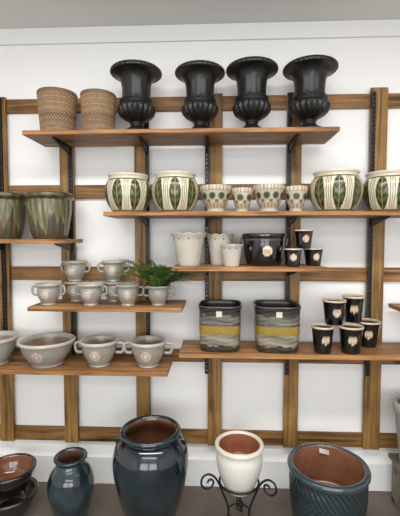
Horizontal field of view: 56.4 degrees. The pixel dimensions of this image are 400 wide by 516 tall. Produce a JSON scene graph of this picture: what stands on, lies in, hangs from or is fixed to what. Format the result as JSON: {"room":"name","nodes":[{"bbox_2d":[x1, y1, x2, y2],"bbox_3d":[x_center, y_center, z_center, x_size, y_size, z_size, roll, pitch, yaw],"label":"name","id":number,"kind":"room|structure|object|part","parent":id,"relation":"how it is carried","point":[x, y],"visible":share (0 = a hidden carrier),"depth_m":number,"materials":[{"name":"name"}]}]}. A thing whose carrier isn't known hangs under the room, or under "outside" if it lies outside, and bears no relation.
{"room":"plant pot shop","nodes":[
{"label":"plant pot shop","id":0,"kind":"room"},
{"bbox_2d":[143,284,174,305],"bbox_3d":[-0.237,0.210,2.126,0.142,0.112,0.142,-3,4,-44],"label":"planter","id":1,"kind":"object","parent":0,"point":[158,294],"depth_m":2.09,"materials":[{"name":"ceramic"}]},
{"bbox_2d":[0,37,399,462],"bbox_3d":[0.100,0.025,2.393,6.400,2.880,0.120,0,3,2],"label":"wall","id":2,"kind":"structure","parent":0,"point":[330,396],"depth_m":2.33,"materials":[{"name":"white paint"}]},
{"bbox_2d":[0,453,391,490],"bbox_3d":[0.097,1.377,2.394,6.400,0.180,0.018,0,3,2],"label":"baseboard","id":3,"kind":"structure","parent":2,"relation":"attached to","point":[277,471],"depth_m":2.39,"materials":[{"name":"paint"}]},
{"bbox_2d":[0,87,399,449],"bbox_3d":[0.096,0.088,2.308,4.600,2.198,0.054,0,3,2],"label":"lattice","id":4,"kind":"object","parent":2,"relation":"attached to","point":[379,100],"visible":0.53,"depth_m":2.31,"materials":[{"name":"brown wood"}]},
{"bbox_3d":[-1.244,0.096,2.362,0.088,2.178,0.020,0,3,2],"label":"post","id":5,"kind":"part","parent":4,"relation":"part of","materials":[{"name":"brown wood"}]},
{"bbox_2d":[0,239,82,250],"bbox_3d":[-1.269,-0.075,2.192,1.080,0.074,0.275,0,3,2],"label":"wooden shelf","id":6,"kind":"object","parent":4,"relation":"attached to","point":[64,243],"visible":1,"depth_m":2.04,"materials":[{"name":"brown wood"}]},
{"bbox_2d":[0,192,25,238],"bbox_3d":[-1.141,-0.241,2.175,0.266,0.261,0.266,1,3,19],"label":"planter","id":7,"kind":"object","parent":6,"relation":"on","point":[12,205],"visible":0.87,"depth_m":2.10,"materials":[{"name":"ceramic"}]},
{"bbox_2d":[23,191,74,238],"bbox_3d":[-0.872,-0.241,2.164,0.286,0.261,0.286,-2,4,-38],"label":"planter","id":8,"kind":"object","parent":6,"relation":"on","point":[49,213],"visible":0.98,"depth_m":2.07,"materials":[{"name":"ceramic"}]},
{"bbox_3d":[-0.823,0.096,2.345,0.088,2.178,0.020,0,3,2],"label":"post","id":9,"kind":"part","parent":4,"relation":"part of","materials":[{"name":"brown wood"}]},
{"bbox_2d":[0,355,172,376],"bbox_3d":[-0.991,0.657,2.218,1.638,0.074,0.275,0,3,2],"label":"wooden shelf","id":10,"kind":"object","parent":4,"relation":"attached to","point":[17,364],"visible":0.76,"depth_m":2.11,"materials":[{"name":"brown wood"}]},
{"bbox_2d":[0,331,18,364],"bbox_3d":[-1.210,0.539,2.199,0.264,0.162,0.264,0,3,2],"label":"bowl planter","id":11,"kind":"object","parent":10,"relation":"on","point":[8,339],"visible":0.99,"depth_m":2.17,"materials":[{"name":"ceramic"}]},
{"bbox_2d":[16,332,75,368],"bbox_3d":[-0.896,0.546,2.186,0.320,0.150,0.320,-1,3,-16],"label":"bowl planter","id":12,"kind":"object","parent":10,"relation":"on","point":[47,349],"visible":1,"depth_m":2.12,"materials":[{"name":"ceramic"}]},
{"bbox_2d":[74,334,123,367],"bbox_3d":[-0.586,0.546,2.173,0.222,0.150,0.222,-3,4,-42],"label":"bowl planter","id":13,"kind":"object","parent":10,"relation":"on","point":[98,350],"visible":1,"depth_m":2.12,"materials":[{"name":"ceramic"}]},
{"bbox_2d":[124,335,173,368],"bbox_3d":[-0.299,0.547,2.161,0.215,0.150,0.215,-3,4,-42],"label":"bowl planter","id":14,"kind":"object","parent":10,"relation":"on","point":[147,350],"visible":1,"depth_m":2.11,"materials":[{"name":"ceramic"}]},
{"bbox_2d":[27,299,185,312],"bbox_3d":[-0.521,0.301,2.180,0.858,0.074,0.275,0,3,2],"label":"wooden shelf","id":15,"kind":"object","parent":4,"relation":"attached to","point":[63,305],"visible":0.86,"depth_m":2.06,"materials":[{"name":"brown wood"}]},
{"bbox_2d":[31,282,65,305],"bbox_3d":[-0.865,0.205,2.132,0.148,0.122,0.148,3,4,41],"label":"stone planter","id":16,"kind":"object","parent":15,"relation":"on","point":[48,293],"visible":1,"depth_m":2.09,"materials":[{"name":"stone"}]},
{"bbox_2d":[62,280,87,301],"bbox_3d":[-0.745,0.200,2.257,0.134,0.120,0.134,-3,4,-44],"label":"stone planter","id":17,"kind":"object","parent":15,"relation":"on","point":[70,285],"visible":0.6,"depth_m":2.21,"materials":[{"name":"stone"}]},
{"bbox_2d":[60,260,90,281],"bbox_3d":[-0.752,0.078,2.251,0.146,0.122,0.146,-2,4,-35],"label":"stone planter","id":18,"kind":"object","parent":17,"relation":"on","point":[75,270],"visible":1,"depth_m":2.21,"materials":[{"name":"stone"}]},
{"bbox_2d":[74,282,107,305],"bbox_3d":[-0.620,0.206,2.122,0.152,0.122,0.152,-2,4,-37],"label":"stone planter","id":19,"kind":"object","parent":15,"relation":"on","point":[90,293],"visible":1,"depth_m":2.08,"materials":[{"name":"stone"}]},
{"bbox_2d":[102,280,124,301],"bbox_3d":[-0.519,0.200,2.247,0.134,0.120,0.134,-3,4,-41],"label":"stone planter","id":20,"kind":"object","parent":15,"relation":"on","point":[111,298],"visible":0.62,"depth_m":2.20,"materials":[{"name":"stone"}]},
{"bbox_2d":[97,260,128,281],"bbox_3d":[-0.519,0.078,2.241,0.146,0.124,0.146,2,4,40],"label":"stone planter","id":21,"kind":"object","parent":20,"relation":"on","point":[110,267],"visible":0.92,"depth_m":2.20,"materials":[{"name":"stone"}]},
{"bbox_2d":[111,283,143,305],"bbox_3d":[-0.408,0.207,2.113,0.140,0.120,0.140,2,4,38],"label":"stone planter","id":22,"kind":"object","parent":15,"relation":"on","point":[127,293],"visible":1,"depth_m":2.08,"materials":[{"name":"stone"}]},
{"bbox_2d":[113,259,194,305],"bbox_3d":[-0.270,0.133,2.098,0.443,0.270,0.371,-1,3,-25],"label":"potted fern","id":23,"kind":"object","parent":15,"relation":"on","point":[159,286],"visible":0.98,"depth_m":2.07,"materials":[{"name":"green plant"}]},
{"bbox_3d":[-0.358,0.097,2.325,0.088,2.178,0.020,0,3,2],"label":"post","id":24,"kind":"part","parent":4,"relation":"part of","materials":[{"name":"brown wood"}]},
{"bbox_3d":[0.097,-0.411,2.299,4.600,0.085,0.019,0,3,2],"label":"rail","id":25,"kind":"part","parent":4,"relation":"part of","materials":[{"name":"brown wood"}]},
{"bbox_2d":[22,126,339,154],"bbox_3d":[-0.110,-0.656,2.112,1.690,0.074,0.275,0,3,2],"label":"wooden shelf","id":26,"kind":"object","parent":4,"relation":"attached to","point":[65,139],"visible":1,"depth_m":2.04,"materials":[{"name":"brown wood"}]},
{"bbox_2d":[36,87,77,129],"bbox_3d":[-0.815,-0.815,2.136,0.220,0.242,0.220,-1,3,-11],"label":"wicker basket","id":27,"kind":"object","parent":26,"relation":"on","point":[57,106],"visible":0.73,"depth_m":2.05,"materials":[{"name":"wicker"}]},
{"bbox_2d":[80,88,115,129],"bbox_3d":[-0.578,-0.810,2.127,0.200,0.231,0.200,-1,3,-13],"label":"wicker basket","id":28,"kind":"object","parent":26,"relation":"on","point":[98,106],"visible":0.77,"depth_m":2.05,"materials":[{"name":"wicker"}]},
{"bbox_2d":[110,59,161,128],"bbox_3d":[-0.360,-0.876,2.114,0.289,0.364,0.289,0,3,-2],"label":"urn","id":29,"kind":"object","parent":26,"relation":"on","point":[136,77],"visible":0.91,"depth_m":2.04,"materials":[{"name":"black ceramic"}]},
{"bbox_2d":[175,60,224,127],"bbox_3d":[0.000,-0.872,2.099,0.281,0.356,0.281,-1,3,-10],"label":"urn","id":30,"kind":"object","parent":26,"relation":"on","point":[199,77],"visible":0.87,"depth_m":2.02,"materials":[{"name":"black ceramic"}]},
{"bbox_2d":[226,56,277,127],"bbox_3d":[0.289,-0.877,2.087,0.289,0.368,0.289,-2,4,-37],"label":"urn","id":31,"kind":"object","parent":26,"relation":"on","point":[251,74],"visible":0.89,"depth_m":2.01,"materials":[{"name":"black ceramic"}]},
{"bbox_2d":[283,54,338,126],"bbox_3d":[0.609,-0.876,2.073,0.297,0.368,0.297,0,3,-8],"label":"urn","id":32,"kind":"object","parent":26,"relation":"on","point":[309,74],"visible":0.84,"depth_m":2.00,"materials":[{"name":"black ceramic"}]},
{"bbox_3d":[0.097,1.140,2.381,4.600,0.090,0.019,0,3,2],"label":"rail","id":33,"kind":"part","parent":4,"relation":"part of","materials":[{"name":"brown wood"}]},
{"bbox_3d":[0.097,-0.940,2.272,4.600,0.084,0.019,0,3,2],"label":"rail","id":34,"kind":"part","parent":4,"relation":"part of","materials":[{"name":"brown wood"}]},
{"bbox_3d":[0.097,0.099,2.326,4.600,0.086,0.019,0,3,2],"label":"rail","id":35,"kind":"part","parent":4,"relation":"part of","materials":[{"name":"brown wood"}]},
{"bbox_3d":[0.097,0.616,2.353,4.600,0.080,0.019,0,3,2],"label":"rail","id":36,"kind":"part","parent":4,"relation":"part of","materials":[{"name":"brown wood"}]},
{"bbox_3d":[0.092,0.098,2.306,0.088,2.178,0.020,0,3,2],"label":"post","id":37,"kind":"part","parent":4,"relation":"part of","materials":[{"name":"brown wood"}]},
{"bbox_2d":[172,264,327,275],"bbox_3d":[0.270,0.078,2.135,0.831,0.074,0.275,0,3,2],"label":"wooden shelf","id":38,"kind":"object","parent":4,"relation":"attached to","point":[202,267],"visible":0.82,"depth_m":2.00,"materials":[{"name":"brown wood"}]},
{"bbox_2d":[171,232,206,265],"bbox_3d":[-0.065,-0.052,2.135,0.206,0.187,0.208,0,3,-2],"label":"planter","id":39,"kind":"object","parent":38,"relation":"on","point":[188,246],"visible":0.99,"depth_m":2.07,"materials":[{"name":"ceramic"}]},
{"bbox_2d":[206,233,233,264],"bbox_3d":[0.118,-0.053,2.192,0.170,0.183,0.168,3,4,41],"label":"planter","id":40,"kind":"object","parent":38,"relation":"on","point":[216,257],"visible":0.79,"depth_m":2.14,"materials":[{"name":"ceramic"}]},
{"bbox_2d":[219,244,243,266],"bbox_3d":[0.174,-0.016,2.054,0.134,0.122,0.136,-1,3,-23],"label":"planter","id":41,"kind":"object","parent":38,"relation":"on","point":[231,253],"visible":0.98,"depth_m":2.01,"materials":[{"name":"ceramic"}]},
{"bbox_2d":[240,233,287,265],"bbox_3d":[0.365,-0.049,2.132,0.253,0.180,0.253,-3,4,-44],"label":"planter","id":42,"kind":"object","parent":38,"relation":"on","point":[260,249],"visible":0.98,"depth_m":2.04,"materials":[{"name":"ceramic"}]},
{"bbox_2d":[284,248,301,266],"bbox_3d":[0.507,-0.003,2.036,0.096,0.098,0.096,0,3,-3],"label":"cup","id":43,"kind":"object","parent":38,"relation":"on","point":[292,255],"visible":1,"depth_m":2.00,"materials":[{"name":"ceramic"}]},
{"bbox_2d":[303,248,323,265],"bbox_3d":[0.638,-0.006,2.103,0.110,0.098,0.110,-1,3,-12],"label":"cup","id":44,"kind":"object","parent":38,"relation":"on","point":[313,256],"visible":0.95,"depth_m":2.06,"materials":[{"name":"ceramic"}]},
{"bbox_2d":[294,230,313,247],"bbox_3d":[0.576,-0.106,2.073,0.108,0.102,0.108,0,3,-2],"label":"cup","id":45,"kind":"object","parent":44,"relation":"on","point":[303,238],"visible":0.97,"depth_m":2.04,"materials":[{"name":"ceramic"}]},
{"bbox_2d":[103,211,399,226],"bbox_3d":[0.660,-0.218,2.103,2.358,0.074,0.275,0,3,2],"label":"wooden shelf","id":46,"kind":"object","parent":4,"relation":"attached to","point":[376,217],"visible":1,"depth_m":2.00,"materials":[{"name":"brown wood"}]},
{"bbox_2d":[105,172,150,211],"bbox_3d":[-0.410,-0.364,2.133,0.260,0.212,0.260,0,3,-6],"label":"planter","id":47,"kind":"object","parent":46,"relation":"on","point":[124,191],"visible":0.92,"depth_m":2.03,"materials":[{"name":"ceramic"}]},
{"bbox_2d":[151,171,198,210],"bbox_3d":[-0.141,-0.366,2.122,0.266,0.218,0.266,-1,3,-26],"label":"planter","id":48,"kind":"object","parent":46,"relation":"on","point":[171,190],"visible":0.93,"depth_m":2.02,"materials":[{"name":"ceramic"}]},
{"bbox_2d":[200,184,231,210],"bbox_3d":[0.090,-0.332,2.124,0.179,0.150,0.181,-1,3,-23],"label":"planter","id":49,"kind":"object","parent":46,"relation":"on","point":[215,197],"visible":0.91,"depth_m":2.06,"materials":[{"name":"ceramic"}]},
{"bbox_2d":[231,187,252,210],"bbox_3d":[0.239,-0.325,2.118,0.126,0.136,0.126,-1,3,-12],"label":"planter","id":50,"kind":"object","parent":46,"relation":"on","point":[242,196],"visible":0.9,"depth_m":2.08,"materials":[{"name":"ceramic"}]},
{"bbox_2d":[253,183,284,210],"bbox_3d":[0.389,-0.333,2.111,0.177,0.153,0.175,0,3,9],"label":"planter","id":51,"kind":"object","parent":46,"relation":"on","point":[268,196],"visible":0.91,"depth_m":2.05,"materials":[{"name":"ceramic"}]},
{"bbox_2d":[284,185,307,210],"bbox_3d":[0.542,-0.328,2.105,0.130,0.144,0.130,-1,3,-18],"label":"planter","id":52,"kind":"object","parent":46,"relation":"on","point":[296,195],"visible":0.91,"depth_m":2.06,"materials":[{"name":"ceramic"}]},
{"bbox_2d":[309,168,363,210],"bbox_3d":[0.759,-0.366,2.084,0.282,0.222,0.282,2,4,35],"label":"planter","id":53,"kind":"object","parent":46,"relation":"on","point":[339,189],"visible":0.92,"depth_m":1.98,"materials":[{"name":"ceramic"}]},
{"bbox_2d":[362,169,399,210],"bbox_3d":[1.043,-0.362,2.072,0.270,0.216,0.270,1,3,16],"label":"planter","id":54,"kind":"object","parent":46,"relation":"on","point":[381,192],"visible":0.83,"depth_m":1.98,"materials":[{"name":"ceramic"}]},
{"bbox_2d":[179,340,399,360],"bbox_3d":[0.864,0.554,2.135,1.950,0.074,0.275,0,3,2],"label":"wooden shelf","id":55,"kind":"object","parent":4,"relation":"attached to","point":[385,351],"visible":0.73,"depth_m":2.04,"materials":[{"name":"brown wood"}]},
{"bbox_2d":[198,299,241,351],"bbox_3d":[0.117,0.387,2.155,0.246,0.256,0.247,0,3,6],"label":"square planter","id":56,"kind":"object","parent":55,"relation":"on","point":[219,320],"visible":1,"depth_m":2.04,"materials":[{"name":"ceramic"}]},
{"bbox_2d":[253,300,300,352],"bbox_3d":[0.437,0.388,2.142,0.259,0.256,0.259,0,3,4],"label":"square planter","id":57,"kind":"object","parent":55,"relation":"on","point":[276,322],"visible":1,"depth_m":2.02,"materials":[{"name":"ceramic"}]},
{"bbox_2d":[311,323,334,353],"bbox_3d":[0.678,0.447,2.065,0.124,0.149,0.124,3,4,41],"label":"plant pot","id":58,"kind":"object","parent":55,"relation":"on","point":[322,333],"visible":1,"depth_m":2.02,"materials":[{"name":"ceramic"}]},
{"bbox_2d":[322,298,346,324],"bbox_3d":[0.756,0.302,2.104,0.132,0.137,0.132,-2,4,-39],"label":"cup","id":59,"kind":"object","parent":58,"relation":"on","point":[334,308],"visible":1,"depth_m":2.06,"materials":[{"name":"ceramic"}]},
{"bbox_2d":[338,323,363,354],"bbox_3d":[0.833,0.447,2.063,0.136,0.149,0.136,-1,3,-13],"label":"plant pot","id":60,"kind":"object","parent":55,"relation":"on","point":[350,334],"visible":0.94,"depth_m":2.02,"materials":[{"name":"ceramic"}]},
{"bbox_2d":[356,318,380,347],"bbox_3d":[0.984,0.440,2.192,0.144,0.149,0.144,0,3,6],"label":"cup","id":61,"kind":"object","parent":55,"relation":"on","point":[370,335],"visible":0.67,"depth_m":2.14,"materials":[{"name":"ceramic"}]},
{"bbox_2d":[342,294,364,322],"bbox_3d":[0.889,0.292,2.163,0.124,0.151,0.124,0,3,8],"label":"cup","id":62,"kind":"object","parent":61,"relation":"on","point":[354,304],"visible":0.98,"depth_m":2.12,"materials":[{"name":"ceramic"}]},
{"bbox_3d":[0.566,0.100,2.287,0.088,2.178,0.020,0,3,2],"label":"post","id":63,"kind":"part","parent":4,"relation":"part of","materials":[{"name":"brown wood"}]},
{"bbox_3d":[1.062,0.091,2.265,0.100,2.198,0.020,0,3,2],"label":"post","id":64,"kind":"part","parent":4,"relation":"part of","materials":[{"name":"brown wood"}]},
{"bbox_2d":[388,303,399,311],"bbox_3d":[1.408,0.318,2.100,0.560,0.074,0.275,0,3,2],"label":"wooden shelf","id":65,"kind":"object","parent":4,"relation":"attached to","point":[396,306],"visible":1,"depth_m":2.19,"materials":[{"name":"brown wood"}]},
{"bbox_2d":[0,19,399,45],"bbox_3d":[0.097,-1.362,2.251,6.400,0.094,0.018,0,3,2],"label":"trim","id":66,"kind":"structure","parent":2,"relation":"attached to","point":[390,27],"depth_m":2.25,"materials":[{"name":"paint"}]},
{"bbox_2d":[0,0,399,28],"bbox_3d":[-0.028,-1.303,-0.739,6.640,0.100,6.240,0,3,2],"label":"ceiling","id":67,"kind":"structure","parent":0,"point":[13,13],"depth_m":2.13,"materials":[{"name":"paint"}]},
{"bbox_2d":[23,482,399,515],"bbox_3d":[-0.028,1.673,-0.583,6.640,0.100,6.240,0,3,2],"label":"floor","id":68,"kind":"structure","parent":0,"point":[195,501],"depth_m":2.25,"materials":[{"name":"concrete"}]},
{"bbox_2d":[0,476,38,515],"bbox_3d":[-1.094,1.409,2.154,0.300,0.140,0.300,-1,3,-24],"label":"bowl","id":69,"kind":"object","parent":68,"relation":"on","point":[18,505],"visible":0.68,"depth_m":2.13,"materials":[{"name":"ceramic"}]},
{"bbox_2d":[0,453,36,498],"bbox_3d":[-1.094,1.267,2.147,0.286,0.140,0.286,0,3,9],"label":"bowl","id":70,"kind":"object","parent":69,"relation":"on","point":[16,469],"visible":1,"depth_m":2.21,"materials":[{"name":"ceramic"}]},
{"bbox_2d":[47,447,94,515],"bbox_3d":[-0.726,1.294,2.103,0.256,0.378,0.256,0,3,2],"label":"vase","id":71,"kind":"object","parent":68,"relation":"on","point":[71,482],"visible":1,"depth_m":2.02,"materials":[{"name":"ceramic"}]},
{"bbox_2d":[112,415,187,515],"bbox_3d":[-0.264,1.198,2.008,0.404,0.581,0.404,0,3,2],"label":"jar","id":72,"kind":"object","parent":68,"relation":"on","point":[150,458],"visible":1,"depth_m":1.86,"materials":[{"name":"ceramic"}]},
{"bbox_2d":[200,430,276,515],"bbox_3d":[0.177,1.242,2.010,0.348,0.489,0.359,-1,3,-24],"label":"pot","id":73,"kind":"object","parent":68,"relation":"on","point":[239,454],"visible":1,"depth_m":1.95,"materials":[{"name":"ceramic"}]},
{"bbox_3d":[0.212,1.127,2.025,0.266,0.261,0.266,0,3,2],"label":"planter","id":74,"kind":"part","parent":73,"relation":"part of","materials":[{"name":"white ceramic"}]},
{"bbox_2d":[287,442,370,515],"bbox_3d":[0.668,1.281,1.958,0.414,0.422,0.414,-3,4,-40],"label":"planter","id":75,"kind":"object","parent":68,"relation":"on","point":[325,479],"visible":1,"depth_m":1.92,"materials":[{"name":"ceramic"}]},
{"bbox_2d":[388,453,399,511],"bbox_3d":[1.456,1.337,2.104,0.640,0.290,0.320,0,3,2],"label":"wooden bench","id":76,"kind":"object","parent":68,"relation":"on","point":[395,483],"visible":1,"depth_m":2.21,"materials":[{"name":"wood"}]},
{"bbox_2d":[392,395,399,458],"bbox_3d":[1.232,1.004,2.096,0.274,0.381,0.274,-1,3,-16],"label":"stone planter","id":77,"kind":"object","parent":76,"relation":"on","point":[396,401],"visible":1,"depth_m":2.10,"materials":[{"name":"stone"}]}
]}

